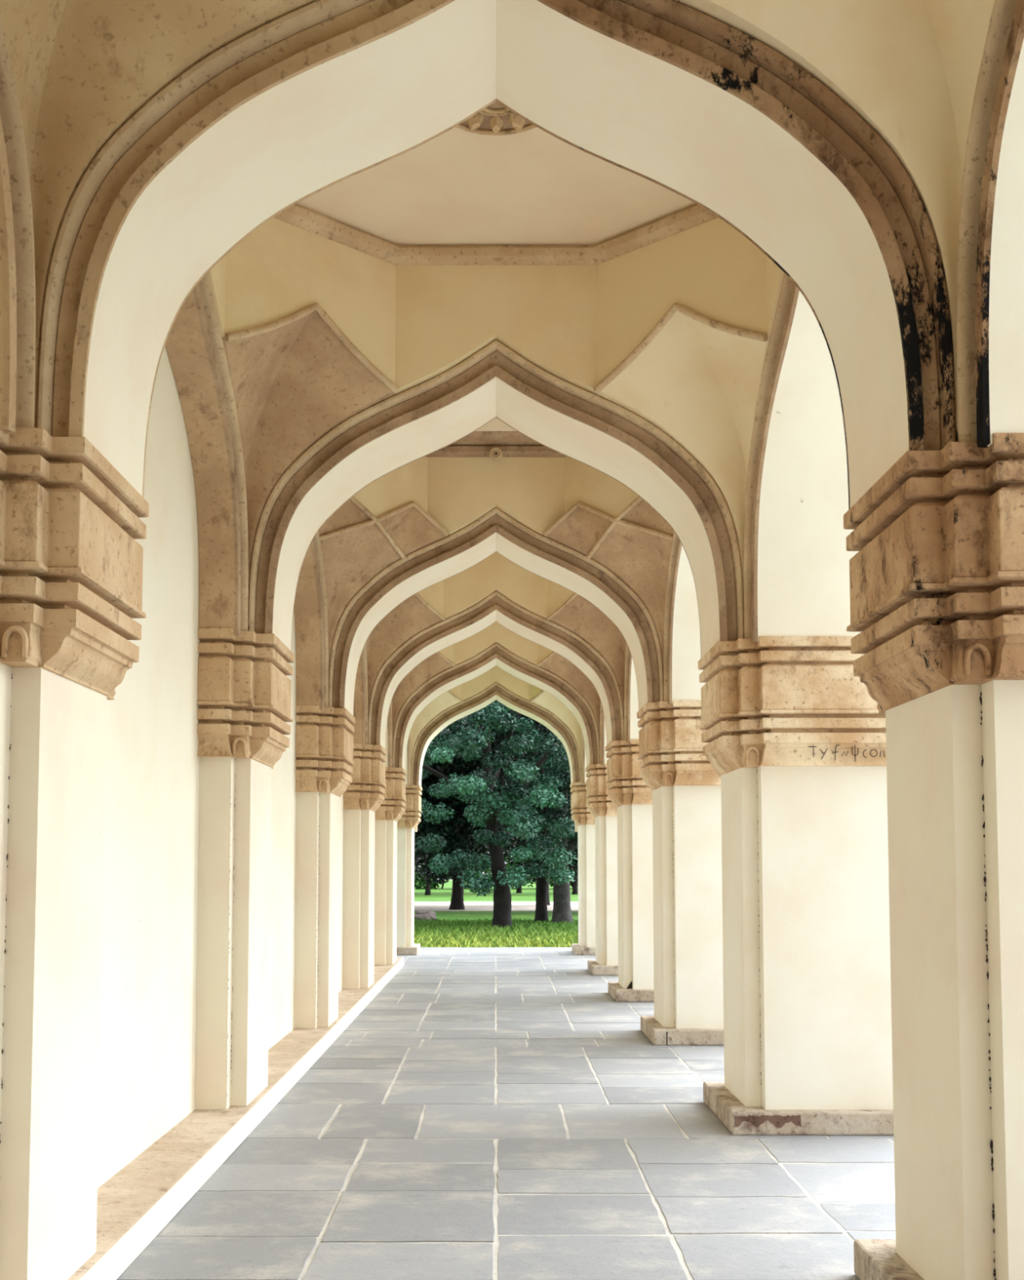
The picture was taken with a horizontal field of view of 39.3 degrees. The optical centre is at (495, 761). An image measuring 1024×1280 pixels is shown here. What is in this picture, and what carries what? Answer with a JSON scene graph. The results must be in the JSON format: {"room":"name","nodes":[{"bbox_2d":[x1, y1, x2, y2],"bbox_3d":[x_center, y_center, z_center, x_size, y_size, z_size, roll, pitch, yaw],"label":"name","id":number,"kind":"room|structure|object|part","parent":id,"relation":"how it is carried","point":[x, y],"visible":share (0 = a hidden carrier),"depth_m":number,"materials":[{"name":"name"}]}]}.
{"room":"arched colonnade walkway","nodes":[
{"label":"arched colonnade walkway","id":0,"kind":"room"},
{"bbox_2d":[97,346,343,1188],"bbox_3d":[-1.779,-0.697,6.828,0.221,5.331,27.240,0,-4,0],"label":"wall","id":1,"kind":"structure","parent":0,"point":[147,1086],"depth_m":7.14,"materials":[{"name":"white paint"}]},
{"bbox_2d":[67,956,404,1279],"bbox_3d":[-1.587,1.928,7.055,0.466,0.128,28.070,0,-4,0],"label":"ledge","id":2,"kind":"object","parent":1,"relation":"attached to","point":[141,1198],"depth_m":6.74,"materials":[{"name":"stone"}]},
{"bbox_2d":[0,427,148,1279],"bbox_3d":[-1.469,0.358,4.735,0.398,2.670,1.184,0,-4,0],"label":"pillar","id":3,"kind":"structure","parent":2,"relation":"on","point":[71,560],"depth_m":4.44,"materials":[{"name":"paint"}]},
{"bbox_2d":[0,13,35,433],"bbox_3d":[-1.540,-1.959,3.003,0.254,1.759,2.905,0,-4,0],"label":"arch","id":4,"kind":"object","parent":3,"relation":"on","point":[17,260],"visible":0.98,"depth_m":4.28,"materials":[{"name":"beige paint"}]},
{"bbox_3d":[-1.470,-0.476,4.795,0.396,0.181,1.179,0,-4,0],"label":"moulding","id":5,"kind":"part","parent":3,"relation":"part of","materials":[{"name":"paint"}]},
{"bbox_3d":[-1.469,-0.892,4.825,0.398,0.162,1.184,0,-4,0],"label":"moulding","id":6,"kind":"part","parent":3,"relation":"part of","materials":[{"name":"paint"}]},
{"bbox_2d":[164,272,248,635],"bbox_3d":[-1.540,-1.687,6.777,0.254,1.759,2.897,0,-4,0],"label":"arch","id":7,"kind":"object","parent":3,"relation":"on","point":[194,344],"visible":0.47,"depth_m":7.85,"materials":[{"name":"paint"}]},
{"bbox_2d":[194,628,293,1109],"bbox_3d":[-1.469,0.629,8.505,0.398,2.670,1.184,0,-4,0],"label":"pillar","id":8,"kind":"structure","parent":2,"relation":"on","point":[244,687],"depth_m":8.07,"materials":[{"name":"paint"}]},
{"bbox_3d":[-1.470,-0.205,8.565,0.396,0.181,1.179,0,-4,0],"label":"moulding","id":9,"kind":"part","parent":8,"relation":"part of","materials":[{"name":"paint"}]},
{"bbox_3d":[-1.469,-0.621,8.595,0.398,0.162,1.184,0,-4,0],"label":"moulding","id":10,"kind":"part","parent":8,"relation":"part of","materials":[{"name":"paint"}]},
{"bbox_2d":[293,530,328,710],"bbox_3d":[-1.540,-1.410,10.613,0.254,1.756,3.031,0,-4,0],"label":"arch","id":11,"kind":"object","parent":8,"relation":"on","point":[310,609],"visible":0.29,"depth_m":11.90,"materials":[{"name":"paint"}]},
{"bbox_2d":[293,706,355,1028],"bbox_3d":[-1.469,0.910,12.408,0.398,2.670,1.184,0,-4,0],"label":"pillar","id":12,"kind":"structure","parent":2,"relation":"on","point":[324,741],"depth_m":11.97,"materials":[{"name":"paint"}]},
{"bbox_3d":[-1.470,0.075,12.467,0.396,0.181,1.179,0,-4,0],"label":"moulding","id":13,"kind":"part","parent":12,"relation":"part of","materials":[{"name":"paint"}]},
{"bbox_3d":[-1.469,-0.341,12.497,0.398,0.162,1.184,0,-4,0],"label":"moulding","id":14,"kind":"part","parent":12,"relation":"part of","materials":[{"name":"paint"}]},
{"bbox_2d":[350,642,368,746],"bbox_3d":[-1.540,-1.138,14.427,0.254,1.760,2.853,0,-4,0],"label":"arch","id":15,"kind":"object","parent":12,"relation":"on","point":[361,697],"visible":0.2,"depth_m":15.65,"materials":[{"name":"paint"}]},
{"bbox_2d":[328,506,663,715],"bbox_3d":[0.000,-1.272,12.564,2.850,1.761,0.848,0,-4,0],"label":"arch","id":16,"kind":"object","parent":12,"relation":"on","point":[495,531],"visible":0.94,"depth_m":12.23,"materials":[{"name":"paint"}]},
{"bbox_2d":[365,551,626,708],"bbox_3d":[0.000,-1.477,14.451,3.052,2.360,3.035,0,-4,0],"label":"vault","id":17,"kind":"object","parent":16,"relation":"on","point":[447,597],"visible":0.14,"depth_m":15.85,"materials":[{"name":"paint"}]},
{"bbox_2d":[342,743,386,989],"bbox_3d":[-1.469,1.178,16.133,0.398,2.670,1.184,0,-4,0],"label":"pillar","id":18,"kind":"structure","parent":2,"relation":"on","point":[362,797],"depth_m":15.69,"materials":[{"name":"paint"}]},
{"bbox_3d":[-1.470,0.343,16.193,0.396,0.181,1.179,0,-4,0],"label":"moulding","id":19,"kind":"part","parent":18,"relation":"part of","materials":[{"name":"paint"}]},
{"bbox_3d":[-1.469,-0.073,16.223,0.398,0.162,1.184,0,-4,0],"label":"moulding","id":20,"kind":"part","parent":18,"relation":"part of","materials":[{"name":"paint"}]},
{"bbox_2d":[367,590,624,749],"bbox_3d":[0.000,-1.004,16.290,2.850,1.761,0.848,0,-4,0],"label":"arch","id":21,"kind":"object","parent":18,"relation":"on","point":[495,606],"visible":0.99,"depth_m":15.94,"materials":[{"name":"paint"}]},
{"bbox_2d":[391,621,599,744],"bbox_3d":[0.000,-1.210,18.169,3.052,2.360,3.019,0,-4,0],"label":"vault","id":22,"kind":"object","parent":21,"relation":"on","point":[453,655],"visible":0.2,"depth_m":19.56,"materials":[{"name":"paint"}]},
{"bbox_2d":[373,766,406,965],"bbox_3d":[-1.469,1.445,19.842,0.398,2.670,1.184,0,-4,0],"label":"pillar","id":23,"kind":"structure","parent":2,"relation":"on","point":[387,816],"depth_m":19.40,"materials":[{"name":"paint"}]},
{"bbox_2d":[382,700,391,768],"bbox_3d":[-1.540,-0.871,18.144,0.254,1.761,2.837,0,-4,0],"label":"arch","id":24,"kind":"object","parent":23,"relation":"on","point":[388,726],"visible":0.09,"depth_m":19.37,"materials":[{"name":"paint"}]},
{"bbox_3d":[-1.470,0.610,19.902,0.396,0.181,1.179,0,-4,0],"label":"moulding","id":25,"kind":"part","parent":23,"relation":"part of","materials":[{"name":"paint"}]},
{"bbox_3d":[-1.469,0.194,19.932,0.398,0.162,1.184,0,-4,0],"label":"moulding","id":26,"kind":"part","parent":23,"relation":"part of","materials":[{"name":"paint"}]},
{"bbox_2d":[403,730,410,786],"bbox_3d":[-1.616,-0.578,22.130,0.406,1.749,3.392,0,-4,0],"label":"arch","id":27,"kind":"object","parent":23,"relation":"on","point":[407,781],"visible":0.08,"depth_m":23.64,"materials":[{"name":"paint"}]},
{"bbox_2d":[391,642,599,770],"bbox_3d":[0.000,-0.737,19.999,2.850,1.761,0.848,0,-4,0],"label":"arch","id":28,"kind":"object","parent":23,"relation":"on","point":[495,654],"visible":0.98,"depth_m":19.64,"materials":[{"name":"paint"}]},
{"bbox_2d":[413,823,577,831],"bbox_3d":[0.000,-0.457,24.675,5.040,3.332,0.070,0,-4,0],"label":"wall","id":29,"kind":"structure","parent":0,"point":[575,825],"depth_m":24.52,"materials":[{"name":"beige"}]},
{"bbox_2d":[115,946,895,1279],"bbox_3d":[1.190,2.362,9.073,6.582,0.452,33.278,0,-4,0],"label":"floor","id":30,"kind":"structure","parent":0,"point":[489,1113],"depth_m":7.13,"materials":[{"name":"grey stone"}]},
{"bbox_2d":[395,784,422,955],"bbox_3d":[-1.580,1.815,24.101,0.620,2.798,1.184,0,-4,0],"label":"pillar","id":31,"kind":"structure","parent":30,"relation":"on","point":[410,820],"depth_m":23.67,"materials":[{"name":"paint"}]},
{"bbox_3d":[-1.546,0.917,24.165,0.547,0.181,1.179,0,-4,0],"label":"moulding","id":32,"kind":"part","parent":31,"relation":"part of","materials":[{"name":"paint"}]},
{"bbox_3d":[-1.545,0.501,24.195,0.550,0.162,1.184,0,-4,0],"label":"moulding","id":33,"kind":"part","parent":31,"relation":"part of","materials":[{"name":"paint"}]},
{"bbox_2d":[410,681,581,786],"bbox_3d":[0.000,-0.430,24.262,2.850,1.761,0.848,0,-4,0],"label":"arch","id":34,"kind":"object","parent":31,"relation":"on","point":[495,691],"visible":0.98,"depth_m":23.91,"materials":[{"name":"paint"}]},
{"bbox_2d":[410,665,581,762],"bbox_3d":[0.000,-0.923,22.155,3.052,2.360,3.583,0,-4,0],"label":"vault","id":35,"kind":"object","parent":34,"relation":"on","point":[463,691],"visible":0.2,"depth_m":23.80,"materials":[{"name":"paint"}]},
{"bbox_2d":[569,781,595,955],"bbox_3d":[1.895,1.792,24.102,1.250,2.846,1.184,0,-4,0],"label":"pillar","id":36,"kind":"structure","parent":30,"relation":"on","point":[582,817],"depth_m":23.67,"materials":[{"name":"paint"}]},
{"bbox_3d":[1.860,0.453,24.199,1.180,0.161,1.184,0,-4,0],"label":"moulding","id":37,"kind":"part","parent":36,"relation":"part of","materials":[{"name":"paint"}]},
{"bbox_3d":[1.861,0.865,24.169,1.177,0.180,1.179,0,-4,0],"label":"moulding","id":38,"kind":"part","parent":36,"relation":"part of","materials":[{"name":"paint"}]},
{"bbox_2d":[585,763,617,975],"bbox_3d":[1.895,1.485,19.839,1.250,2.846,1.184,0,-4,0],"label":"pillar","id":39,"kind":"structure","parent":30,"relation":"on","point":[600,806],"depth_m":19.41,"materials":[{"name":"paint"}]},
{"bbox_2d":[581,730,588,783],"bbox_3d":[1.931,-0.602,22.132,1.036,1.702,3.390,0,-4,0],"label":"arch","id":40,"kind":"object","parent":39,"relation":"on","point":[584,778],"visible":0.11,"depth_m":23.64,"materials":[{"name":"paint"}]},
{"bbox_3d":[1.860,0.146,19.935,1.180,0.161,1.184,0,-4,0],"label":"moulding","id":41,"kind":"part","parent":39,"relation":"part of","materials":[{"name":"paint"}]},
{"bbox_3d":[1.861,0.559,19.906,1.177,0.180,1.179,0,-4,0],"label":"moulding","id":42,"kind":"part","parent":39,"relation":"part of","materials":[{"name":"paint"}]},
{"bbox_2d":[600,700,608,765],"bbox_3d":[1.931,-0.894,18.146,1.036,1.713,2.836,0,-4,0],"label":"arch","id":43,"kind":"object","parent":39,"relation":"on","point":[603,759],"visible":0.08,"depth_m":19.37,"materials":[{"name":"paint"}]},
{"bbox_2d":[604,739,653,1001],"bbox_3d":[1.895,1.218,16.130,1.250,2.846,1.184,0,-4,0],"label":"pillar","id":44,"kind":"structure","parent":30,"relation":"on","point":[633,799],"depth_m":15.68,"materials":[{"name":"paint"}]},
{"bbox_3d":[1.860,-0.121,16.226,1.180,0.161,1.184,0,-4,0],"label":"moulding","id":45,"kind":"part","parent":44,"relation":"part of","materials":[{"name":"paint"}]},
{"bbox_3d":[1.861,0.292,16.196,1.177,0.180,1.179,0,-4,0],"label":"moulding","id":46,"kind":"part","parent":44,"relation":"part of","materials":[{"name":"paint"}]},
{"bbox_2d":[636,700,724,1045],"bbox_3d":[1.895,0.950,12.405,1.250,2.846,1.184,0,-4,0],"label":"pillar","id":47,"kind":"structure","parent":30,"relation":"on","point":[685,787],"depth_m":11.93,"materials":[{"name":"paint"}]},
{"bbox_2d":[623,642,641,742],"bbox_3d":[1.931,-1.161,14.429,1.036,1.713,2.851,0,-4,0],"label":"arch","id":48,"kind":"object","parent":47,"relation":"on","point":[631,730],"visible":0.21,"depth_m":15.65,"materials":[{"name":"paint"}]},
{"bbox_3d":[1.860,-0.389,12.501,1.180,0.161,1.184,0,-4,0],"label":"moulding","id":49,"kind":"part","parent":47,"relation":"part of","materials":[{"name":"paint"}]},
{"bbox_3d":[1.861,0.024,12.471,1.177,0.180,1.179,0,-4,0],"label":"moulding","id":50,"kind":"part","parent":47,"relation":"part of","materials":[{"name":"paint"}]},
{"bbox_2d":[697,635,893,1135],"bbox_3d":[1.895,0.715,8.499,1.250,2.755,1.184,0,-4,0],"label":"pillar","id":51,"kind":"structure","parent":30,"relation":"on","point":[796,746],"depth_m":8.01,"materials":[{"name":"paint"}]},
{"bbox_2d":[247,338,744,658],"bbox_3d":[0.000,-1.531,8.660,2.850,1.804,0.848,0,-4,0],"label":"arch","id":52,"kind":"object","parent":51,"relation":"on","point":[416,422],"visible":0.96,"depth_m":8.34,"materials":[{"name":"paint"}]},
{"bbox_2d":[318,392,673,671],"bbox_3d":[0.000,-1.752,10.638,3.080,2.360,3.216,0,-4,0],"label":"vault","id":53,"kind":"object","parent":52,"relation":"on","point":[425,500],"visible":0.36,"depth_m":12.05,"materials":[{"name":"paint"}]},
{"bbox_3d":[-1.357,-2.000,11.457,0.339,0.416,0.802,-3,-5,34],"label":"kite panel","id":54,"kind":"part","parent":53,"relation":"part of","materials":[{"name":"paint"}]},
{"bbox_3d":[-0.773,-1.956,12.067,0.801,0.416,0.343,3,-5,-37],"label":"kite panel","id":55,"kind":"part","parent":53,"relation":"part of","materials":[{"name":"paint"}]},
{"bbox_2d":[488,446,502,460],"bbox_3d":[0.000,-2.595,12.084,0.118,0.118,0.059,0,-4,0],"label":"rosette","id":56,"kind":"object","parent":53,"relation":"attached to","point":[495,454],"visible":1,"depth_m":12.06,"materials":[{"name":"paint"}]},
{"bbox_3d":[0.000,-2.740,10.709,2.856,0.109,2.982,0,-4,0],"label":"cornice","id":57,"kind":"part","parent":53,"relation":"part of","materials":[{"name":"paint"}]},
{"bbox_3d":[0.773,-1.956,12.067,0.801,0.416,0.343,-3,-5,37],"label":"kite panel","id":58,"kind":"part","parent":53,"relation":"part of","materials":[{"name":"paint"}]},
{"bbox_3d":[1.357,-2.000,11.457,0.339,0.416,0.802,3,-5,-34],"label":"kite panel","id":59,"kind":"part","parent":53,"relation":"part of","materials":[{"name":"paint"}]},
{"bbox_2d":[663,530,706,704],"bbox_3d":[1.931,-1.388,10.611,1.036,1.800,3.030,0,-4,0],"label":"arch","id":60,"kind":"object","parent":51,"relation":"on","point":[682,636],"visible":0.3,"depth_m":11.90,"materials":[{"name":"paint"}]},
{"bbox_3d":[1.860,-0.577,8.592,1.180,0.165,1.184,0,-4,0],"label":"moulding","id":61,"kind":"part","parent":51,"relation":"part of","materials":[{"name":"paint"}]},
{"bbox_3d":[1.861,-0.155,8.561,1.177,0.184,1.179,0,-4,0],"label":"moulding","id":62,"kind":"part","parent":51,"relation":"part of","materials":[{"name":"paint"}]},
{"bbox_2d":[843,432,1023,1279],"bbox_3d":[1.895,0.444,4.729,1.250,2.755,1.184,0,-4,0],"label":"pillar","id":63,"kind":"structure","parent":30,"relation":"on","point":[936,572],"depth_m":4.39,"materials":[{"name":"paint"}]},
{"bbox_2d":[35,0,956,509],"bbox_3d":[0.000,-1.802,4.891,2.850,1.804,0.848,0,-4,0],"label":"arch","id":64,"kind":"object","parent":63,"relation":"on","point":[320,95],"visible":0.94,"depth_m":4.67,"materials":[{"name":"beige paint"}]},
{"bbox_2d":[208,1,783,591],"bbox_3d":[0.000,-2.027,6.801,3.052,2.360,3.081,0,-4,0],"label":"vault","id":65,"kind":"object","parent":64,"relation":"on","point":[385,278],"visible":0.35,"depth_m":8.01,"materials":[{"name":"paint"}]},
{"bbox_3d":[0.000,-3.016,6.873,2.856,0.109,2.856,0,-4,0],"label":"cornice","id":66,"kind":"part","parent":65,"relation":"part of","materials":[{"name":"paint"}]},
{"bbox_2d":[0,0,994,432],"bbox_3d":[0.000,-2.299,3.028,3.052,2.360,3.088,0,-4,0],"label":"vault","id":67,"kind":"object","parent":64,"relation":"on","point":[82,68],"visible":0.66,"depth_m":4.43,"materials":[{"name":"paint"}]},
{"bbox_2d":[743,272,958,642],"bbox_3d":[1.931,-1.666,6.776,1.036,1.803,2.897,0,-4,0],"label":"arch","id":68,"kind":"object","parent":63,"relation":"on","point":[797,580],"visible":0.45,"depth_m":7.95,"materials":[{"name":"paint"}]},
{"bbox_3d":[1.860,-0.848,4.822,1.180,0.165,1.184,0,-4,0],"label":"moulding","id":69,"kind":"part","parent":63,"relation":"part of","materials":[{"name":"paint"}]},
{"bbox_3d":[1.861,-0.426,4.792,1.177,0.184,1.179,0,-4,0],"label":"moulding","id":70,"kind":"part","parent":63,"relation":"part of","materials":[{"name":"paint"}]},
{"bbox_2d":[955,0,1023,448],"bbox_3d":[1.931,-1.937,3.002,1.036,1.803,2.905,0,-4,0],"label":"arch","id":71,"kind":"object","parent":63,"relation":"on","point":[989,303],"visible":0.99,"depth_m":4.25,"materials":[{"name":"paint"}]},
{"label":"outside","id":72,"kind":"structure","parent":0,"visible":0},
{"bbox_2d":[413,880,577,921],"bbox_3d":[0.000,6.907,69.684,140.000,0.300,180.000,0,-4,0],"label":"ground","id":73,"kind":"structure","parent":72,"point":[527,894],"depth_m":72.08,"materials":[{"name":"green plant"}]},
{"bbox_2d":[413,914,431,921],"bbox_3d":[-2.336,4.768,43.178,0.813,0.334,0.683,0,-4,0],"label":"rock","id":74,"kind":"object","parent":73,"relation":"on","point":[418,917],"visible":0.34,"depth_m":42.93,"materials":[{"name":"grey stone"}]},
{"bbox_2d":[413,763,432,835],"bbox_3d":[-6.421,-0.273,51.241,8.164,11.523,7.530,-3,-5,38],"label":"tree","id":75,"kind":"object","parent":73,"relation":"on","point":[431,766],"visible":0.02,"depth_m":51.57,"materials":[{"name":"green plant"}]},
{"bbox_2d":[421,794,431,895],"bbox_3d":[-3.809,3.140,82.112,6.547,9.135,5.040,0,-4,0],"label":"tree","id":76,"kind":"object","parent":73,"relation":"on","point":[427,892],"visible":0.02,"depth_m":81.56,"materials":[{"name":"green plant"}]},
{"bbox_2d":[418,911,436,919],"bbox_3d":[-2.202,4.966,45.726,0.613,0.402,0.537,-3,-5,39],"label":"rock","id":77,"kind":"object","parent":73,"relation":"on","point":[431,913],"visible":0.4,"depth_m":45.63,"materials":[{"name":"grey stone"}]},
{"bbox_2d":[413,731,493,873],"bbox_3d":[-4.143,-1.722,60.433,9.245,15.730,6.728,0,-4,0],"label":"tree","id":78,"kind":"object","parent":73,"relation":"on","point":[417,850],"visible":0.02,"depth_m":60.26,"materials":[{"name":"green plant"}]},
{"bbox_2d":[413,828,507,888],"bbox_3d":[-3.843,6.269,103.163,10.546,6.422,5.563,0,-4,0],"label":"shrub","id":79,"kind":"object","parent":73,"relation":"on","point":[421,882],"visible":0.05,"depth_m":102.75,"materials":[{"name":"green plant"}]},
{"bbox_2d":[413,715,518,910],"bbox_3d":[-1.484,-0.377,54.954,8.749,12.263,6.733,0,-4,5],"label":"tree","id":80,"kind":"object","parent":73,"relation":"on","point":[457,832],"visible":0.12,"depth_m":53.96,"materials":[{"name":"green plant"}]},
{"bbox_2d":[462,840,488,892],"bbox_3d":[-2.420,3.887,89.677,6.312,8.730,5.200,0,-4,0],"label":"tree","id":81,"kind":"object","parent":73,"relation":"on","point":[476,841],"visible":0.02,"depth_m":89.55,"materials":[{"name":"green plant"}]},
{"bbox_3d":[-2.420,2.898,89.748,6.312,6.747,5.200,0,-4,0],"label":"crown","id":82,"kind":"part","parent":81,"relation":"part of","materials":[{"name":"green plant"}]},
{"bbox_2d":[413,699,577,928],"bbox_3d":[-0.001,0.042,38.635,8.683,9.082,7.513,-2,-5,29],"label":"tree","id":83,"kind":"object","parent":73,"relation":"on","point":[510,814],"visible":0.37,"depth_m":37.51,"materials":[{"name":"green plant"}]},
{"bbox_2d":[413,917,577,947],"bbox_3d":[0.112,4.083,34.170,8.777,0.260,17.159,0,-4,0],"label":"grass","id":84,"kind":"structure","parent":73,"relation":"on","point":[474,933],"depth_m":33.06,"materials":[{"name":"green plant"}]},
{"bbox_2d":[476,744,550,905],"bbox_3d":[1.891,-1.589,61.294,8.788,15.590,6.825,-1,-4,15],"label":"tree","id":85,"kind":"object","parent":73,"relation":"on","point":[518,840],"visible":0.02,"depth_m":60.54,"materials":[{"name":"green plant"}]},
{"bbox_2d":[502,834,528,893],"bbox_3d":[1.237,3.653,88.086,6.931,8.969,5.229,0,-4,0],"label":"tree","id":86,"kind":"object","parent":73,"relation":"on","point":[518,890],"visible":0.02,"depth_m":87.52,"materials":[{"name":"green plant"}]},
{"bbox_2d":[463,823,573,888],"bbox_3d":[1.515,6.261,103.823,10.122,6.525,4.861,0,-4,0],"label":"tree","id":87,"kind":"object","parent":73,"relation":"on","point":[508,863],"visible":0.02,"depth_m":103.08,"materials":[{"name":"green plant"}]},
{"bbox_2d":[461,706,577,923],"bbox_3d":[1.744,0.475,43.139,5.985,8.848,5.403,2,-5,-27],"label":"tree","id":88,"kind":"object","parent":73,"relation":"on","point":[541,911],"visible":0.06,"depth_m":41.60,"materials":[{"name":"green plant"}]},
{"bbox_2d":[491,711,577,876],"bbox_3d":[4.070,-0.441,52.165,9.357,11.990,7.230,0,-4,0],"label":"tree","id":89,"kind":"object","parent":73,"relation":"on","point":[508,766],"visible":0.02,"depth_m":51.34,"materials":[{"name":"green plant"}]},
{"bbox_2d":[493,711,577,924],"bbox_3d":[2.928,0.313,42.542,5.916,9.095,6.163,-2,-5,30],"label":"tree","id":90,"kind":"object","parent":73,"relation":"on","point":[562,911],"visible":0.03,"depth_m":40.84,"materials":[{"name":"green plant"}]},
{"bbox_3d":[2.928,-0.582,42.606,5.916,7.301,6.163,-2,-5,30],"label":"crown","id":91,"kind":"part","parent":90,"relation":"part of","materials":[{"name":"green plant"}]},
{"bbox_2d":[528,859,577,886],"bbox_3d":[5.934,6.336,103.942,9.450,6.316,5.161,0,-4,0],"label":"shrub","id":92,"kind":"object","parent":73,"relation":"on","point":[571,882],"visible":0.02,"depth_m":103.25,"materials":[{"name":"green plant"}]},
{"bbox_2d":[571,858,577,894],"bbox_3d":[4.498,3.336,83.938,7.109,9.006,5.501,0,-4,0],"label":"tree","id":93,"kind":"object","parent":73,"relation":"on","point":[575,891],"visible":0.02,"depth_m":83.58,"materials":[{"name":"green plant"}]},
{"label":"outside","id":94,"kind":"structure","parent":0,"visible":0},
{"bbox_2d":[413,901,577,911],"bbox_3d":[0.000,6.107,60.095,140.000,0.120,13.172,0,-4,0],"label":"path","id":95,"kind":"structure","parent":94,"point":[418,905],"depth_m":58.80,"materials":[{"name":"grey concrete"}]}
]}

